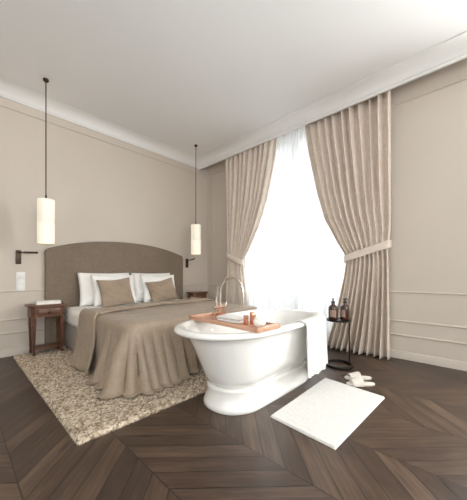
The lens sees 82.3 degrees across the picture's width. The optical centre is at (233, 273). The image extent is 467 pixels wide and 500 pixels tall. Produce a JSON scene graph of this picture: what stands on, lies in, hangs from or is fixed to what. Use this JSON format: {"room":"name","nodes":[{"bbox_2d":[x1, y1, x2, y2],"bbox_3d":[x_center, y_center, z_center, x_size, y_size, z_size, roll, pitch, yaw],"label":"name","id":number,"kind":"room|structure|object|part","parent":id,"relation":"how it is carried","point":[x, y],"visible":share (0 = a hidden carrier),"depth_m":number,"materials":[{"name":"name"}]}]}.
{"room":"hotel room","nodes":[
{"label":"hotel room","id":0,"kind":"room"},
{"bbox_2d":[0,97,206,349],"bbox_3d":[-2.728,-0.650,3.706,0.200,3.400,6.620,0,0,44],"label":"wall","id":1,"kind":"structure","parent":0,"point":[101,191],"depth_m":3.99,"materials":[{"name":"beige paint"}]},
{"bbox_2d":[16,272,24,290],"bbox_3d":[-2.784,0.098,3.490,0.017,0.235,0.082,0,0,44],"label":"light switch","id":2,"kind":"object","parent":1,"relation":"attached to","point":[20,276],"visible":1,"depth_m":3.48,"materials":[{"name":"white plastic"}]},
{"bbox_2d":[0,317,41,321],"bbox_3d":[-2.678,0.584,3.603,0.014,0.024,6.140,0,0,44],"label":"trim","id":3,"kind":"structure","parent":1,"relation":"attached to","point":[23,317],"depth_m":3.44,"materials":[{"name":"beige paint"}]},
{"bbox_2d":[0,328,43,334],"bbox_3d":[-2.678,0.758,3.603,0.014,0.024,6.140,0,0,44],"label":"trim","id":4,"kind":"structure","parent":1,"relation":"attached to","point":[41,328],"depth_m":3.47,"materials":[{"name":"beige paint"}]},
{"bbox_2d":[16,250,37,263],"bbox_3d":[-2.711,-0.220,3.501,0.238,0.180,0.072,0,0,-27],"label":"reading lamp","id":5,"kind":"object","parent":1,"relation":"attached to","point":[18,252],"visible":1,"depth_m":3.47,"materials":[{"name":"brown metal"}]},
{"bbox_3d":[-2.797,-0.220,3.475,0.026,0.180,0.056,0,0,44],"label":"wall plate","id":6,"kind":"part","parent":5,"relation":"part of","materials":[{"name":"brown metal"}]},
{"bbox_2d":[0,343,66,357],"bbox_3d":[-2.677,1.002,3.602,0.018,0.095,6.140,0,0,44],"label":"baseboard","id":7,"kind":"structure","parent":1,"relation":"attached to","point":[25,349],"depth_m":3.46,"materials":[{"name":"beige paint"}]},
{"bbox_2d":[0,78,198,168],"bbox_3d":[-2.697,-2.288,3.456,0.190,0.125,5.900,0,0,44],"label":"trim","id":8,"kind":"structure","parent":1,"relation":"attached to","point":[8,90],"depth_m":4.01,"materials":[{"name":"white paint"}]},
{"bbox_2d":[0,104,206,176],"bbox_3d":[-2.677,-2.120,3.603,0.016,0.022,6.140,0,0,44],"label":"trim","id":9,"kind":"structure","parent":1,"relation":"attached to","point":[16,110],"depth_m":4.11,"materials":[{"name":"beige paint"}]},
{"bbox_2d":[0,284,206,292],"bbox_3d":[-2.678,0.222,3.603,0.014,0.020,6.140,0,0,44],"label":"trim","id":10,"kind":"structure","parent":1,"relation":"attached to","point":[185,284],"depth_m":3.56,"materials":[{"name":"beige paint"}]},
{"bbox_2d":[0,0,466,157],"bbox_3d":[-0.063,-2.400,1.190,7.530,0.100,6.640,0,0,44],"label":"ceiling","id":11,"kind":"structure","parent":0,"point":[180,75],"depth_m":2.83,"materials":[{"name":"paint"}]},
{"bbox_2d":[37,78,54,243],"bbox_3d":[-2.263,-1.362,3.223,0.177,1.974,0.177,0,0,44],"label":"pendant lamp","id":12,"kind":"object","parent":11,"relation":"hanging from","point":[45,206],"visible":1,"depth_m":3.18,"materials":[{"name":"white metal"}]},
{"bbox_3d":[-2.263,-0.635,3.223,0.177,0.520,0.177,0,0,44],"label":"lamp shade","id":13,"kind":"part","parent":12,"relation":"part of","materials":[{"name":"white glass"}]},
{"bbox_3d":[-2.263,-1.633,3.223,0.011,1.375,0.011,0,0,21],"label":"cord","id":14,"kind":"part","parent":12,"relation":"part of","materials":[{"name":"brown metal"}]},
{"bbox_2d":[191,144,200,254],"bbox_3d":[-0.686,-1.355,4.870,0.177,1.989,0.177,0,0,44],"label":"pendant lamp","id":15,"kind":"object","parent":11,"relation":"hanging from","point":[195,228],"visible":1,"depth_m":4.80,"materials":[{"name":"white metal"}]},
{"bbox_3d":[-0.686,-0.627,4.870,0.177,0.535,0.177,0,0,44],"label":"lamp shade","id":16,"kind":"part","parent":15,"relation":"part of","materials":[{"name":"white glass"}]},
{"bbox_2d":[225,137,277,305],"bbox_3d":[0.276,-0.641,4.818,1.196,3.359,0.187,0,0,44],"label":"curtain","id":17,"kind":"object","parent":11,"relation":"hanging from","point":[249,173],"visible":0.77,"depth_m":4.88,"materials":[{"name":"fabric"}]},
{"bbox_2d":[227,252,243,264],"bbox_3d":[0.032,-0.290,5.053,0.204,0.259,0.396,0,0,-28],"label":"tieback","id":18,"kind":"object","parent":17,"relation":"attached to","point":[239,261],"visible":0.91,"depth_m":4.96,"materials":[{"name":"fabric"}]},
{"bbox_2d":[305,90,390,359],"bbox_3d":[1.488,-0.641,3.656,1.177,3.359,0.204,0,0,44],"label":"curtain","id":19,"kind":"object","parent":11,"relation":"hanging from","point":[349,149],"visible":0.91,"depth_m":3.52,"materials":[{"name":"fabric"}]},
{"bbox_2d":[344,240,391,262],"bbox_3d":[1.720,-0.285,3.451,0.557,0.266,0.215,0,0,29],"label":"tieback","id":20,"kind":"object","parent":19,"relation":"attached to","point":[386,244],"visible":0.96,"depth_m":3.37,"materials":[{"name":"fabric"}]},
{"bbox_2d":[0,346,466,499],"bbox_3d":[-0.063,1.100,1.190,7.530,0.100,6.640,0,0,44],"label":"floor","id":21,"kind":"structure","parent":0,"point":[412,445],"depth_m":1.59,"materials":[{"name":"brown wood"}]},
{"bbox_2d":[13,347,206,445],"bbox_3d":[-1.003,1.032,3.381,2.496,0.036,2.481,0,0,44],"label":"rug","id":22,"kind":"object","parent":21,"relation":"on","point":[86,417],"visible":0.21,"depth_m":2.21,"materials":[{"name":"carpet"}]},
{"bbox_2d":[24,302,66,355],"bbox_3d":[-2.436,0.703,3.484,0.299,0.626,0.420,0,0,44],"label":"nightstand","id":23,"kind":"object","parent":22,"relation":"on","point":[47,310],"visible":1,"depth_m":3.42,"materials":[{"name":"brown wood"}]},
{"bbox_3d":[-2.613,0.779,3.442,0.050,0.473,0.050,0,0,44],"label":"leg","id":24,"kind":"part","parent":23,"relation":"part of","materials":[{"name":"brown wood"}]},
{"bbox_3d":[-2.482,0.779,3.318,0.050,0.473,0.050,0,0,44],"label":"leg","id":25,"kind":"part","parent":23,"relation":"part of","materials":[{"name":"brown wood"}]},
{"bbox_2d":[34,299,60,304],"bbox_3d":[-2.433,0.368,3.502,0.270,0.041,0.171,0,0,-45],"label":"book","id":26,"kind":"object","parent":23,"relation":"on","point":[41,302],"visible":0.99,"depth_m":3.46,"materials":[{"name":"white paper"}]},
{"bbox_3d":[-2.355,0.480,3.407,0.022,0.085,0.220,0,0,44],"label":"drawer","id":27,"kind":"part","parent":23,"relation":"part of","materials":[{"name":"brown wood"}]},
{"bbox_3d":[-2.404,0.779,3.663,0.050,0.473,0.050,0,0,44],"label":"leg","id":28,"kind":"part","parent":23,"relation":"part of","materials":[{"name":"brown wood"}]},
{"bbox_3d":[-2.273,0.779,3.539,0.050,0.473,0.050,0,0,44],"label":"leg","id":29,"kind":"part","parent":23,"relation":"part of","materials":[{"name":"brown wood"}]},
{"bbox_2d":[44,242,182,349],"bbox_3d":[-1.056,0.247,3.775,2.099,1.545,2.273,0,0,44],"label":"double bed","id":30,"kind":"object","parent":22,"relation":"on","point":[62,263],"visible":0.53,"depth_m":3.98,"materials":[{"name":"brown fabric"}]},
{"bbox_2d":[77,272,128,306],"bbox_3d":[-1.955,0.222,4.103,0.783,0.490,0.223,0,0,-44],"label":"pillow","id":31,"kind":"object","parent":30,"relation":"on","point":[85,282],"visible":0.31,"depth_m":3.86,"materials":[{"name":"fabric"}]},
{"bbox_2d":[90,275,136,306],"bbox_3d":[-1.798,0.240,4.050,0.238,0.454,0.664,0,0,39],"label":"pillow","id":32,"kind":"object","parent":30,"relation":"on","point":[97,296],"visible":0.38,"depth_m":3.87,"materials":[{"name":"fabric"}]},
{"bbox_2d":[96,277,134,306],"bbox_3d":[-1.718,0.266,3.918,0.222,0.435,0.507,0,0,34],"label":"cushion","id":33,"kind":"object","parent":30,"relation":"on","point":[113,292],"visible":0.99,"depth_m":3.84,"materials":[{"name":"beige fabric"}]},
{"bbox_3d":[-1.032,0.585,3.750,2.030,0.240,1.870,0,0,44],"label":"mattress","id":34,"kind":"part","parent":30,"relation":"part of","materials":[{"name":"white fabric"}]},
{"bbox_2d":[131,273,169,301],"bbox_3d":[-1.409,0.222,4.674,0.766,0.490,0.221,0,0,-42],"label":"pillow","id":35,"kind":"object","parent":30,"relation":"on","point":[138,288],"visible":0.2,"depth_m":4.44,"materials":[{"name":"fabric"}]},
{"bbox_2d":[140,275,176,301],"bbox_3d":[-1.274,0.240,4.600,0.647,0.454,0.230,0,0,-40],"label":"pillow","id":36,"kind":"object","parent":30,"relation":"on","point":[144,278],"visible":0.41,"depth_m":4.44,"materials":[{"name":"fabric"}]},
{"bbox_2d":[145,277,178,301],"bbox_3d":[-1.199,0.280,4.502,0.543,0.449,0.218,0,0,-44],"label":"cushion","id":37,"kind":"object","parent":30,"relation":"on","point":[164,290],"visible":0.94,"depth_m":4.44,"materials":[{"name":"beige fabric"}]},
{"bbox_2d":[71,297,256,398],"bbox_3d":[-0.769,0.704,3.436,1.795,0.604,2.283,0,0,44],"label":"throw blanket","id":38,"kind":"object","parent":30,"relation":"on","point":[131,350],"visible":0.66,"depth_m":2.56,"materials":[{"name":"beige fabric"}]},
{"bbox_2d":[212,276,243,312],"bbox_3d":[-0.045,0.518,2.766,0.367,0.992,0.191,0,0,44],"label":"faucet","id":39,"kind":"object","parent":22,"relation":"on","point":[216,306],"visible":0.72,"depth_m":2.81,"materials":[{"name":"silver metal"}]},
{"bbox_2d":[186,291,207,298],"bbox_3d":[-0.698,0.685,5.330,0.269,0.661,0.400,0,0,44],"label":"nightstand","id":40,"kind":"object","parent":21,"relation":"on","point":[199,294],"visible":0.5,"depth_m":5.24,"materials":[{"name":"brown wood"}]},
{"bbox_2d":[174,309,312,414],"bbox_3d":[0.221,0.732,2.517,0.888,0.636,1.680,0,0,44],"label":"bathtub","id":41,"kind":"object","parent":21,"relation":"on","point":[245,372],"visible":0.84,"depth_m":2.06,"materials":[{"name":"white ceramic"}]},
{"bbox_2d":[189,312,280,332],"bbox_3d":[-0.025,0.395,2.247,0.270,0.036,0.832,0,0,-44],"label":"tray","id":42,"kind":"object","parent":41,"relation":"on","point":[210,317],"visible":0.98,"depth_m":2.09,"materials":[{"name":"brown wood"}]},
{"bbox_3d":[-0.115,0.398,2.159,0.016,0.030,0.800,0,0,-44],"label":"rail","id":43,"kind":"part","parent":42,"relation":"part of","materials":[{"name":"brown wood"}]},
{"bbox_2d":[217,314,249,323],"bbox_3d":[0.002,0.377,2.261,0.260,0.043,0.163,0,0,41],"label":"folded towel","id":44,"kind":"object","parent":42,"relation":"on","point":[232,318],"visible":0.77,"depth_m":2.21,"materials":[{"name":"white fabric"}]},
{"bbox_2d":[243,315,247,324],"bbox_3d":[0.097,0.361,2.093,0.040,0.075,0.040,0,0,44],"label":"canister","id":45,"kind":"object","parent":42,"relation":"on","point":[245,317],"visible":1,"depth_m":2.08,"materials":[{"name":"orange metal"}]},
{"bbox_2d":[250,312,255,324],"bbox_3d":[0.153,0.349,2.115,0.050,0.098,0.050,0,0,44],"label":"canister","id":46,"kind":"object","parent":42,"relation":"on","point":[252,314],"visible":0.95,"depth_m":2.09,"materials":[{"name":"orange metal"}]},
{"bbox_2d":[253,316,265,326],"bbox_3d":[0.203,0.358,2.035,0.110,0.082,0.095,0,0,-7],"label":"sponge","id":47,"kind":"object","parent":42,"relation":"on","point":[258,321],"visible":0.97,"depth_m":2.00,"materials":[{"name":"white paper"}]},
{"bbox_2d":[295,312,327,377],"bbox_3d":[0.767,0.647,2.567,0.227,0.492,0.694,0,0,31],"label":"bath towel","id":48,"kind":"object","parent":41,"relation":"hanging from","point":[317,356],"visible":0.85,"depth_m":2.38,"materials":[{"name":"white fabric"}]},
{"bbox_2d":[271,378,384,449],"bbox_3d":[0.762,1.042,2.134,0.585,0.014,1.000,0,0,44],"label":"bath mat","id":49,"kind":"object","parent":21,"relation":"on","point":[328,412],"visible":1,"depth_m":2.02,"materials":[{"name":"white fabric"}]},
{"bbox_2d":[326,318,353,369],"bbox_3d":[1.210,0.785,3.073,0.317,0.528,0.316,0,0,44],"label":"side table","id":50,"kind":"object","parent":21,"relation":"on","point":[339,320],"visible":0.8,"depth_m":3.04,"materials":[{"name":"black metal"}]},
{"bbox_2d":[328,298,337,319],"bbox_3d":[1.146,0.403,3.075,0.101,0.250,0.105,0,0,23],"label":"soap bottle","id":51,"kind":"object","parent":50,"relation":"on","point":[333,309],"visible":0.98,"depth_m":3.04,"materials":[{"name":"brown glass"}]},
{"bbox_2d":[340,298,349,320],"bbox_3d":[1.280,0.403,3.070,0.105,0.250,0.101,0,0,-29],"label":"soap bottle","id":52,"kind":"object","parent":50,"relation":"on","point":[344,309],"visible":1,"depth_m":3.04,"materials":[{"name":"brown glass"}]},
{"bbox_3d":[1.332,0.781,3.072,0.016,0.493,0.015,0,0,44],"label":"post","id":53,"kind":"part","parent":50,"relation":"part of","materials":[{"name":"black metal"}]},
{"bbox_2d":[344,371,371,379],"bbox_3d":[1.246,1.015,2.671,0.265,0.069,0.115,0,0,2],"label":"slipper","id":54,"kind":"object","parent":21,"relation":"on","point":[357,374],"visible":0.87,"depth_m":2.65,"materials":[{"name":"white fabric"}]},
{"bbox_2d":[346,377,374,386],"bbox_3d":[1.200,1.015,2.521,0.265,0.069,0.115,0,0,0],"label":"slipper","id":55,"kind":"object","parent":21,"relation":"on","point":[356,382],"visible":1,"depth_m":2.49,"materials":[{"name":"white fabric"}]},
{"bbox_2d":[207,58,466,361],"bbox_3d":[2.112,-0.650,3.482,7.130,3.400,0.280,0,0,44],"label":"wall","id":56,"kind":"structure","parent":0,"point":[428,252],"depth_m":3.14,"materials":[{"name":"beige paint"}]},
{"bbox_2d":[211,176,211,283],"bbox_3d":[-0.480,-0.950,5.741,0.016,2.320,0.012,0,0,44],"label":"trim","id":57,"kind":"structure","parent":56,"relation":"attached to","point":[211,176],"depth_m":5.74,"materials":[{"name":"beige paint"}]},
{"bbox_2d":[244,126,345,340],"bbox_3d":[0.919,-0.641,4.367,2.640,3.358,0.060,0,0,44],"label":"sheer curtain","id":58,"kind":"object","parent":56,"relation":"hanging from","point":[294,260],"visible":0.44,"depth_m":4.32,"materials":[{"name":"white fabric"}]},
{"bbox_2d":[196,31,466,169],"bbox_3d":[1.794,-2.277,3.147,7.130,0.145,0.195,0,0,44],"label":"trim","id":59,"kind":"structure","parent":56,"relation":"attached to","point":[448,52],"depth_m":3.39,"materials":[{"name":"white paint"}]},
{"bbox_2d":[389,291,466,294],"bbox_3d":[2.298,0.222,3.104,1.540,0.020,0.014,0,0,44],"label":"trim","id":60,"kind":"structure","parent":56,"relation":"attached to","point":[389,291],"depth_m":3.11,"materials":[{"name":"beige paint"}]},
{"bbox_2d":[390,349,466,370],"bbox_3d":[2.010,1.002,3.374,7.130,0.095,0.018,0,0,44],"label":"baseboard","id":61,"kind":"structure","parent":56,"relation":"attached to","point":[443,362],"depth_m":3.11,"materials":[{"name":"beige paint"}]},
{"bbox_2d":[390,319,466,328],"bbox_3d":[3.168,0.584,2.278,3.940,0.024,0.014,0,0,44],"label":"trim","id":62,"kind":"structure","parent":56,"relation":"attached to","point":[405,321],"depth_m":3.10,"materials":[{"name":"beige paint"}]},
{"bbox_2d":[390,333,466,344],"bbox_3d":[3.168,0.758,2.278,3.940,0.024,0.014,0,0,44],"label":"trim","id":63,"kind":"structure","parent":56,"relation":"attached to","point":[411,336],"depth_m":3.10,"materials":[{"name":"beige paint"}]},
{"bbox_2d":[391,77,466,107],"bbox_3d":[3.167,-2.120,2.277,3.940,0.022,0.016,0,0,44],"label":"trim","id":64,"kind":"structure","parent":56,"relation":"attached to","point":[465,78],"depth_m":3.10,"materials":[{"name":"beige paint"}]}
]}

